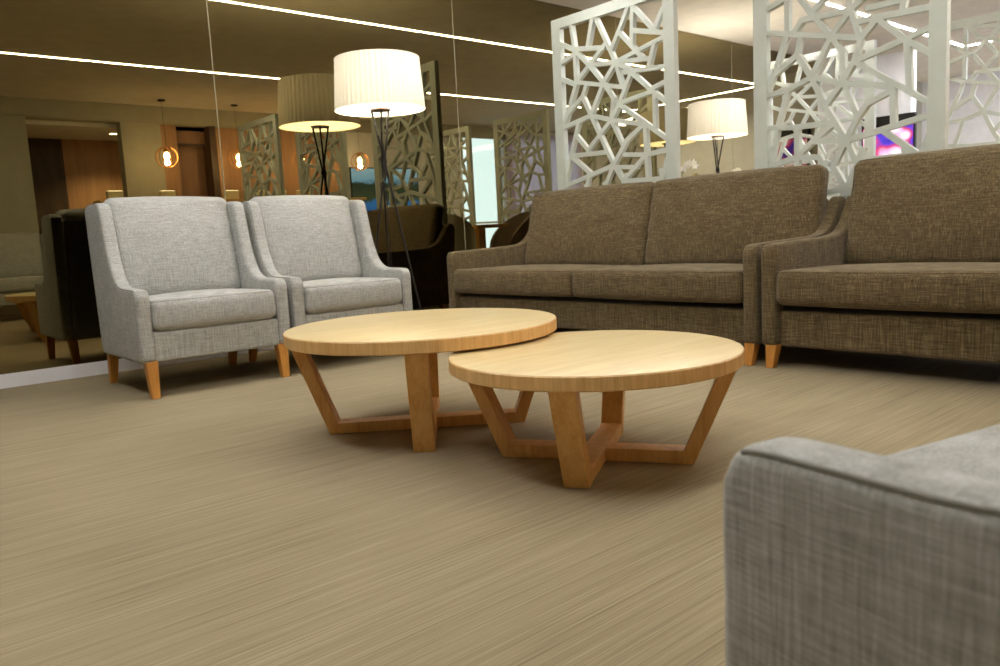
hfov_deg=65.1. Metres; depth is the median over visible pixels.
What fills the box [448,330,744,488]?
coffee table
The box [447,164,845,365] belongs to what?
sofa
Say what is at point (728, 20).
ceiling
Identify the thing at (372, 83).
floor lamp
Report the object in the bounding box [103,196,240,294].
cushion
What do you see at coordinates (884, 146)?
television
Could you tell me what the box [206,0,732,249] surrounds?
trim
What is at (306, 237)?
cushion
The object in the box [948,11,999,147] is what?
lattice screen
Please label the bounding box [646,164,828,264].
cushion
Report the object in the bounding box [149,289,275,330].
seat cushion
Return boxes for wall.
[818,62,921,199]
[921,71,999,148]
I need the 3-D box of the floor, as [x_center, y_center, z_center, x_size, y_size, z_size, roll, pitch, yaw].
[3.605,0.049,4.699,17.900,0.100,9.110,-9,10,-40]
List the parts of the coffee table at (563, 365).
leg, leg, leg, leg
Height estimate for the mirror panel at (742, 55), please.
2.846 m
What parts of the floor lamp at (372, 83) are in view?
lamp shade, leg, leg, cord, leg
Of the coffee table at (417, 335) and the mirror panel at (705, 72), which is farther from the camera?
the mirror panel at (705, 72)
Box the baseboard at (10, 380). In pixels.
[0,346,274,388]
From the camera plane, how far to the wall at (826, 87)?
11.30 m
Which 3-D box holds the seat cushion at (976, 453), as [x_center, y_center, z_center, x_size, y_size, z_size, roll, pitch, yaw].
[0.720,0.224,0.693,0.704,0.212,0.636,-7,8,-28]
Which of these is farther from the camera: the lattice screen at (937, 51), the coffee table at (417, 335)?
the lattice screen at (937, 51)
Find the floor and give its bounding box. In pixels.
[0,328,999,665]
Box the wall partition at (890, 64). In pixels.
[835,49,916,194]
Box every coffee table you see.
[283,308,556,452]
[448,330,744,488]
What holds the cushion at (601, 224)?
on the sofa at (683, 254)
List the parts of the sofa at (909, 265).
leg, arm, seat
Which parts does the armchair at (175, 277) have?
leg, arm, leg, seat, leg, arm, leg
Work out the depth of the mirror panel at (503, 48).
7.27 m
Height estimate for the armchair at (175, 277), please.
1.100 m
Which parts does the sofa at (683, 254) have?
arm, seat, leg, arm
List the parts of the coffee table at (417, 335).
leg, leg, leg, leg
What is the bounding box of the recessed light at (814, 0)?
[814,0,991,46]
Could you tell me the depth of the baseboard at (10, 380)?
4.97 m
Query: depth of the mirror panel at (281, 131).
6.11 m
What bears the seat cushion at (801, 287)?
on the sofa at (909, 265)
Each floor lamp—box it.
[334,49,425,309]
[687,98,747,172]
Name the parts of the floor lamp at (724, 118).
leg, lamp shade, leg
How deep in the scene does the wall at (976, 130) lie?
12.78 m
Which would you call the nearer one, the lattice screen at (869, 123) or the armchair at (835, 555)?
the armchair at (835, 555)
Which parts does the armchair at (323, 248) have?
leg, arm, seat, arm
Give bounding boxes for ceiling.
[538,0,999,81]
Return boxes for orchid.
[681,159,698,175]
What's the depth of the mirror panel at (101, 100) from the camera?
4.93 m
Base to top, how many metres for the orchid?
0.464 m
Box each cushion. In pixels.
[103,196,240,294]
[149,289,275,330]
[249,195,361,281]
[303,277,401,313]
[454,264,630,296]
[525,182,653,264]
[572,263,743,302]
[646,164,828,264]
[776,262,999,313]
[845,144,999,263]
[888,425,999,481]
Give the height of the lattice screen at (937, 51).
2.475 m
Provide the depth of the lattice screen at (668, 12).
6.01 m
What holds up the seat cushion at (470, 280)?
on the sofa at (683, 254)
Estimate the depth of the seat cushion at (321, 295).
4.89 m
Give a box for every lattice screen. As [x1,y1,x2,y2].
[551,0,680,189]
[753,0,950,197]
[771,39,876,198]
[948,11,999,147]
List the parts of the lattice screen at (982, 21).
frame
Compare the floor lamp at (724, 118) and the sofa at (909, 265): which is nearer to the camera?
the sofa at (909, 265)
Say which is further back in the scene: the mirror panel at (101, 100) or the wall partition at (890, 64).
the wall partition at (890, 64)
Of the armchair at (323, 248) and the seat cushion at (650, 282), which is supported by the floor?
the armchair at (323, 248)
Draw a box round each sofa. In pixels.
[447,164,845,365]
[761,144,999,367]
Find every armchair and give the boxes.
[85,196,289,399]
[241,195,412,361]
[723,424,999,665]
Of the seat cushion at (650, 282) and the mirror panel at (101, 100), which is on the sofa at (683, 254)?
the seat cushion at (650, 282)
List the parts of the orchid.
flower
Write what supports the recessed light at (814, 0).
in the ceiling
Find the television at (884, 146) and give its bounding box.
[861,112,916,155]
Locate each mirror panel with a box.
[0,0,224,374]
[207,0,464,309]
[452,0,619,249]
[615,17,732,183]
[732,42,817,169]
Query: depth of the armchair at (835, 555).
0.62 m
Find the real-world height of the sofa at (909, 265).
1.101 m
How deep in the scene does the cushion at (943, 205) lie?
4.18 m

